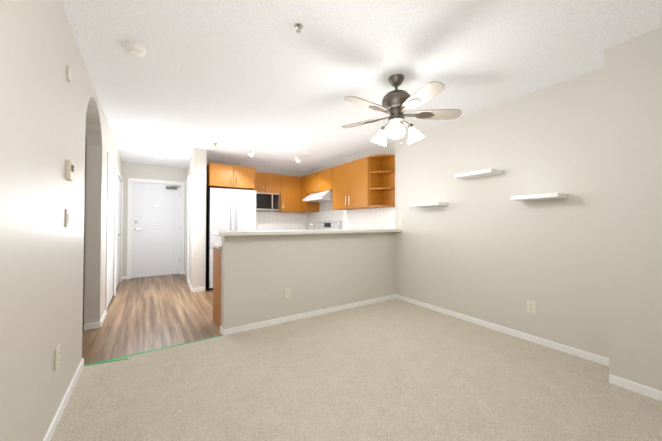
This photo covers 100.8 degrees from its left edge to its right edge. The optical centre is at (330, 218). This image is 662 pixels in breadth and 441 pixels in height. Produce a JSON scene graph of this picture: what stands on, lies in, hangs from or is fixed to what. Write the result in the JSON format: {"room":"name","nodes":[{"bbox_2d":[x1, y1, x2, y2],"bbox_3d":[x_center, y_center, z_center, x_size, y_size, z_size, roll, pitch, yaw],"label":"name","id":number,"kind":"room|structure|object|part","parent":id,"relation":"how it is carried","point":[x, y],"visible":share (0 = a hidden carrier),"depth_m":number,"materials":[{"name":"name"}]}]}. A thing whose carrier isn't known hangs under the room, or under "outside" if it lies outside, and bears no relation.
{"room":"empty living room","nodes":[
{"label":"empty living room","id":0,"kind":"room"},
{"bbox_2d":[0,0,122,440],"bbox_3d":[-1.782,-0.034,1.776,0.130,2.440,9.700,1,-1,-34],"label":"wall","id":1,"kind":"structure","parent":0,"point":[49,113],"depth_m":1.37,"materials":[{"name":"paint"}]},
{"bbox_2d":[55,344,59,368],"bbox_3d":[-1.573,0.793,1.578,0.010,0.115,0.072,1,-1,-34],"label":"outlet","id":2,"kind":"object","parent":1,"relation":"attached to","point":[57,356],"visible":1,"depth_m":1.56,"materials":[{"name":"beige plastic"}]},
{"bbox_2d":[43,358,83,440],"bbox_3d":[-0.552,1.122,0.053,0.013,0.070,5.200,1,-1,-34],"label":"baseboard","id":3,"kind":"structure","parent":1,"relation":"attached to","point":[55,421],"depth_m":1.67,"materials":[{"name":"white wood"}]},
{"bbox_2d":[65,209,69,226],"bbox_3d":[-1.672,-0.005,1.741,0.011,0.115,0.072,1,-1,-34],"label":"light switch","id":4,"kind":"object","parent":1,"relation":"attached to","point":[67,216],"visible":1,"depth_m":1.73,"materials":[{"name":"beige plastic"}]},
{"bbox_2d":[67,66,70,82],"bbox_3d":[-1.655,-0.915,1.732,0.012,0.085,0.050,1,-1,-34],"label":"door chime","id":5,"kind":"object","parent":1,"relation":"attached to","point":[68,73],"visible":1,"depth_m":1.72,"materials":[{"name":"beige plastic"}]},
{"bbox_2d":[66,160,73,180],"bbox_3d":[-1.666,-0.309,1.750,0.026,0.120,0.085,1,-1,-34],"label":"thermostat","id":6,"kind":"object","parent":1,"relation":"attached to","point":[69,170],"visible":1,"depth_m":1.72,"materials":[{"name":"beige plastic"}]},
{"bbox_2d":[84,322,99,330],"bbox_3d":[-2.615,1.172,2.995,0.130,0.070,0.013,1,-1,-34],"label":"baseboard","id":7,"kind":"structure","parent":1,"relation":"attached to","point":[90,326],"depth_m":2.99,"materials":[{"name":"white wood"}]},
{"bbox_2d":[100,311,105,327],"bbox_3d":[-2.688,1.176,3.232,0.013,0.070,0.460,1,-1,-34],"label":"baseboard","id":8,"kind":"structure","parent":1,"relation":"attached to","point":[102,319],"depth_m":3.18,"materials":[{"name":"white wood"}]},
{"bbox_2d":[107,163,120,306],"bbox_3d":[-3.540,0.229,4.458,0.038,1.982,2.372,1,-1,-34],"label":"closet door","id":9,"kind":"structure","parent":1,"relation":"in","point":[111,232],"depth_m":4.12,"materials":[{"name":"white wood"}]},
{"bbox_2d":[105,152,122,315],"bbox_3d":[-3.512,0.202,4.478,0.016,2.060,2.500,1,-1,-34],"label":"trim","id":10,"kind":"structure","parent":1,"relation":"attached to","point":[109,157],"depth_m":4.36,"materials":[{"name":"white wood"}]},
{"bbox_2d":[83,129,86,321],"bbox_3d":[-3.531,-0.015,2.890,1.531,2.440,0.100,1,-1,-34],"label":"wall","id":11,"kind":"structure","parent":0,"point":[84,224],"depth_m":3.23,"materials":[{"name":"paint"}]},
{"bbox_2d":[82,274,220,364],"bbox_3d":[-2.353,1.259,4.593,5.650,0.050,4.350,1,-1,-34],"label":"floor","id":12,"kind":"structure","parent":0,"point":[149,313],"depth_m":3.30,"materials":[{"name":"brown wood"}]},
{"bbox_2d":[213,247,221,329],"bbox_3d":[-1.085,0.771,3.255,0.515,0.880,0.456,1,-1,-34],"label":"base cabinet","id":13,"kind":"object","parent":12,"relation":"on","point":[217,253],"visible":0.17,"depth_m":2.96,"materials":[{"name":"brown wood"}]},
{"bbox_2d":[211,243,221,248],"bbox_3d":[-0.248,0.320,3.832,2.578,0.038,0.468,1,-1,-34],"label":"countertop","id":14,"kind":"structure","parent":13,"relation":"on","point":[217,245],"depth_m":3.09,"materials":[{"name":"laminate"}]},
{"bbox_2d":[206,188,255,289],"bbox_3d":[-1.922,0.347,5.176,0.798,1.754,0.830,1,-1,-34],"label":"fridge","id":15,"kind":"object","parent":12,"relation":"on","point":[230,209],"visible":0.56,"depth_m":4.83,"materials":[{"name":"white metal"}]},
{"bbox_2d":[318,221,341,229],"bbox_3d":[-0.280,0.643,5.545,0.694,1.215,0.760,1,-1,-34],"label":"stove","id":16,"kind":"object","parent":12,"relation":"on","point":[328,225],"visible":0.12,"depth_m":5.62,"materials":[{"name":"grey metal"}]},
{"bbox_2d":[122,162,186,275],"bbox_3d":[-3.867,0.039,6.061,1.449,2.440,0.140,1,-1,-34],"label":"wall","id":17,"kind":"structure","parent":0,"point":[149,171],"depth_m":5.86,"materials":[{"name":"paint"}]},
{"bbox_2d":[131,182,180,277],"bbox_3d":[-3.842,0.237,6.056,0.902,2.028,0.051,1,-1,-34],"label":"entry door","id":18,"kind":"structure","parent":17,"relation":"in","point":[156,244],"depth_m":6.02,"materials":[{"name":"white wood"}]},
{"bbox_2d":[166,186,180,189],"bbox_3d":[-3.567,-0.706,6.200,0.290,0.075,0.054,1,-1,-34],"label":"door closer","id":19,"kind":"object","parent":18,"relation":"attached to","point":[172,187],"depth_m":6.18,"materials":[{"name":"grey metal"}]},
{"bbox_2d":[127,178,184,278],"bbox_3d":[-3.817,0.202,6.018,1.054,2.112,0.053,1,-1,-34],"label":"door frame","id":20,"kind":"structure","parent":17,"relation":"attached to","point":[129,232],"depth_m":5.87,"materials":[{"name":"white wood"}]},
{"bbox_2d":[187,148,206,287],"bbox_3d":[-2.796,0.029,5.498,0.200,2.440,2.010,1,-1,-34],"label":"wall","id":21,"kind":"structure","parent":0,"point":[196,169],"depth_m":4.68,"materials":[{"name":"paint"}]},
{"bbox_2d":[185,182,187,277],"bbox_3d":[-3.025,0.234,5.768,0.016,2.020,0.822,1,-1,-31],"label":"hall door","id":22,"kind":"structure","parent":21,"relation":"in","point":[186,229],"depth_m":5.77,"materials":[{"name":"white wood"}]},
{"bbox_2d":[185,175,189,282],"bbox_3d":[-3.027,0.204,5.767,0.022,2.100,0.963,1,-1,-31],"label":"door frame","id":23,"kind":"structure","parent":21,"relation":"attached to","point":[188,180],"depth_m":5.37,"materials":[{"name":"white wood"}]},
{"bbox_2d":[193,287,205,292],"bbox_3d":[-2.232,1.200,4.638,0.200,0.070,0.013,1,-1,-34],"label":"baseboard","id":24,"kind":"structure","parent":21,"relation":"attached to","point":[201,289],"depth_m":4.63,"materials":[{"name":"white wood"}]},
{"bbox_2d":[206,159,306,212],"bbox_3d":[-1.554,0.040,6.115,2.550,2.440,0.150,1,-1,-34],"label":"wall","id":25,"kind":"structure","parent":0,"point":[277,170],"depth_m":6.13,"materials":[{"name":"paint"}]},
{"bbox_2d":[206,163,257,189],"bbox_3d":[-1.986,-0.774,5.302,0.808,0.400,0.737,1,-1,-34],"label":"upper cabinet","id":26,"kind":"object","parent":25,"relation":"attached to","point":[223,176],"depth_m":5.00,"materials":[{"name":"brown wood"}]},
{"bbox_2d":[252,172,281,193],"bbox_3d":[-1.474,-0.754,5.892,0.700,0.420,0.328,1,-1,-34],"label":"upper cabinet","id":27,"kind":"object","parent":25,"relation":"attached to","point":[267,183],"depth_m":5.81,"materials":[{"name":"brown wood"}]},
{"bbox_2d":[256,192,278,210],"bbox_3d":[-1.464,-0.363,5.871,0.620,0.358,0.363,1,-1,-34],"label":"microwave","id":28,"kind":"object","parent":27,"relation":"attached to","point":[267,201],"visible":0.62,"depth_m":5.74,"materials":[{"name":"silver metal"}]},
{"bbox_2d":[256,212,305,230],"bbox_3d":[-1.224,0.092,6.240,1.500,0.496,0.007,1,-1,-34],"label":"tile backsplash","id":29,"kind":"structure","parent":25,"relation":"attached to","point":[266,221],"depth_m":6.28,"materials":[{"name":"white tile"}]},
{"bbox_2d":[275,175,301,212],"bbox_3d":[-0.969,-0.558,6.227,0.515,0.800,0.328,1,-1,-34],"label":"upper cabinet","id":30,"kind":"object","parent":25,"relation":"attached to","point":[290,200],"depth_m":6.09,"materials":[{"name":"brown wood"}]},
{"bbox_2d":[221,232,394,328],"bbox_3d":[-0.074,0.702,3.586,2.560,1.030,0.120,1,-1,-34],"label":"wall","id":31,"kind":"structure","parent":0,"point":[261,273],"depth_m":3.31,"materials":[{"name":"paint"}]},
{"bbox_2d":[284,288,289,298],"bbox_3d":[-0.510,0.871,3.210,0.072,0.115,0.010,1,-1,-34],"label":"outlet","id":32,"kind":"object","parent":31,"relation":"attached to","point":[286,292],"visible":1,"depth_m":3.20,"materials":[{"name":"beige plastic"}]},
{"bbox_2d":[213,229,400,235],"bbox_3d":[-0.095,0.164,3.557,2.633,0.040,0.340,1,-1,-34],"label":"countertop","id":33,"kind":"structure","parent":31,"relation":"on","point":[247,233],"depth_m":3.21,"materials":[{"name":"laminate"}]},
{"bbox_2d":[224,294,395,334],"bbox_3d":[-0.037,1.181,3.523,2.560,0.070,0.013,1,-1,-34],"label":"baseboard","id":34,"kind":"structure","parent":31,"relation":"attached to","point":[228,331],"depth_m":3.30,"materials":[{"name":"white wood"}]},
{"bbox_2d":[307,142,394,212],"bbox_3d":[0.230,0.030,5.566,0.140,2.440,3.050,1,-1,-34],"label":"wall","id":35,"kind":"structure","parent":0,"point":[389,149],"depth_m":5.30,"materials":[{"name":"paint"}]},
{"bbox_2d":[302,176,318,212],"bbox_3d":[-0.471,-0.559,6.201,0.323,0.800,0.270,1,-1,-34],"label":"upper cabinet","id":36,"kind":"object","parent":35,"relation":"attached to","point":[307,207],"depth_m":6.09,"materials":[{"name":"brown wood"}]},
{"bbox_2d":[306,168,329,193],"bbox_3d":[-0.117,-0.758,5.678,0.323,0.420,1.000,1,-1,-34],"label":"upper cabinet","id":37,"kind":"object","parent":35,"relation":"attached to","point":[319,181],"depth_m":5.59,"materials":[{"name":"brown wood"}]},
{"bbox_2d":[302,190,332,202],"bbox_3d":[-0.190,-0.458,5.624,0.498,0.178,0.760,1,-1,-34],"label":"range hood","id":38,"kind":"object","parent":37,"relation":"attached to","point":[323,196],"visible":0.9,"depth_m":5.41,"materials":[{"name":"white metal"}]},
{"bbox_2d":[306,207,394,229],"bbox_3d":[0.211,0.079,5.459,0.007,0.496,2.886,1,-1,-34],"label":"tile backsplash","id":39,"kind":"structure","parent":35,"relation":"attached to","point":[377,218],"depth_m":5.02,"materials":[{"name":"white tile"}]},
{"bbox_2d":[330,155,385,209],"bbox_3d":[0.445,-0.582,4.837,0.323,0.800,1.017,1,-1,-34],"label":"upper cabinet","id":40,"kind":"object","parent":35,"relation":"attached to","point":[366,182],"depth_m":4.51,"materials":[{"name":"brown wood"}]},
{"bbox_2d":[51,298,661,440],"bbox_3d":[1.028,1.193,1.022,4.020,0.060,5.350,1,-1,-34],"label":"floor carpet","id":41,"kind":"object","parent":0,"point":[394,369],"visible":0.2,"depth_m":1.89,"materials":[{"name":"beige carpet"}]},
{"bbox_2d":[84,335,222,365],"bbox_3d":[-1.538,1.187,2.484,1.079,0.002,0.087,1,-1,-34],"label":"tape","id":42,"kind":"object","parent":41,"relation":"on","point":[105,361],"visible":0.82,"depth_m":2.38,"materials":[{"name":"green plastic"}]},
{"bbox_2d":[61,0,661,170],"bbox_3d":[-0.862,-1.293,2.416,5.650,0.100,9.700,1,-1,-34],"label":"ceiling","id":43,"kind":"structure","parent":0,"point":[229,77],"depth_m":2.17,"materials":[{"name":"white paint"}]},
{"bbox_2d":[123,41,145,56],"bbox_3d":[-1.430,-1.228,1.997,0.140,0.044,0.140,1,-1,-34],"label":"smoke detector","id":44,"kind":"object","parent":43,"relation":"attached to","point":[134,49],"visible":1,"depth_m":1.97,"materials":[{"name":"white plastic"}]},
{"bbox_2d":[240,145,308,162],"bbox_3d":[-0.945,-1.117,4.806,1.280,0.169,0.100,1,-1,-34],"label":"track light","id":45,"kind":"object","parent":43,"relation":"attached to","point":[251,154],"visible":1,"depth_m":4.76,"materials":[{"name":"white plastic"}]},
{"bbox_2d":[294,23,302,32],"bbox_3d":[-0.212,-1.236,1.779,0.060,0.035,0.060,1,-1,-34],"label":"sprinkler","id":46,"kind":"object","parent":43,"relation":"attached to","point":[298,27],"visible":1,"depth_m":1.77,"materials":[{"name":"silver metal"}]},
{"bbox_2d":[341,74,461,145],"bbox_3d":[0.544,-0.951,2.385,1.056,0.584,1.089,1,-1,-34],"label":"ceiling fan","id":47,"kind":"object","parent":43,"relation":"hanging from","point":[396,103],"visible":1,"depth_m":2.34,"materials":[{"name":"grey metal"}]},
{"bbox_3d":[0.576,-1.040,2.414,0.252,0.404,0.252,1,-1,-34],"label":"motor","id":48,"kind":"part","parent":47,"relation":"part of","materials":[{"name":"grey metal"}]},
{"bbox_2d":[395,67,608,357],"bbox_3d":[2.457,-0.030,2.004,0.350,2.440,5.350,1,-1,-34],"label":"wall","id":49,"kind":"structure","parent":0,"point":[486,248],"depth_m":2.78,"materials":[{"name":"paint"}]},
{"bbox_2d":[399,218,402,225],"bbox_3d":[1.052,0.046,4.138,0.010,0.115,0.072,1,-1,-32],"label":"outlet","id":50,"kind":"object","parent":49,"relation":"attached to","point":[400,221],"visible":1,"depth_m":4.13,"materials":[{"name":"beige plastic"}]},
{"bbox_2d":[409,202,447,206],"bbox_3d":[1.272,-0.185,3.595,0.226,0.038,0.468,1,-1,-34],"label":"shelf","id":51,"kind":"object","parent":49,"relation":"attached to","point":[431,204],"visible":1,"depth_m":3.46,"materials":[{"name":"white wood"}]},
{"bbox_2d":[454,169,501,178],"bbox_3d":[1.619,-0.495,3.038,0.224,0.038,0.428,1,-1,-34],"label":"shelf","id":52,"kind":"object","parent":49,"relation":"attached to","point":[479,173],"visible":1,"depth_m":2.96,"materials":[{"name":"white wood"}]},
{"bbox_2d":[396,294,608,365],"bbox_3d":[1.627,1.175,3.185,0.108,0.070,2.430,1,-1,-34],"label":"baseboard","id":53,"kind":"structure","parent":49,"relation":"attached to","point":[570,350],"depth_m":2.75,"materials":[{"name":"white wood"}]},
{"bbox_2d":[527,300,535,313],"bbox_3d":[1.950,0.856,2.667,0.010,0.115,0.072,1,-1,-32],"label":"outlet","id":54,"kind":"object","parent":49,"relation":"attached to","point":[531,306],"visible":1,"depth_m":2.66,"materials":[{"name":"beige plastic"}]},
{"bbox_2d":[511,192,566,200],"bbox_3d":[1.921,-0.203,2.543,0.222,0.038,0.378,1,-1,-34],"label":"shelf","id":55,"kind":"object","parent":49,"relation":"attached to","point":[557,195],"visible":1,"depth_m":2.48,"materials":[{"name":"white wood"}]},
{"bbox_2d":[604,27,661,390],"bbox_3d":[2.917,-0.050,0.849,0.444,2.440,2.920,1,-1,-34],"label":"wall bump-out","id":56,"kind":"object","parent":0,"point":[633,100],"visible":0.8,"depth_m":1.88,"materials":[{"name":"paint"}]},
{"bbox_2d":[609,374,661,400],"bbox_3d":[2.736,1.135,0.798,0.121,0.070,2.770,1,-1,-34],"label":"baseboard","id":57,"kind":"structure","parent":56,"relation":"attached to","point":[638,388],"depth_m":1.86,"materials":[{"name":"white wood"}]}
]}

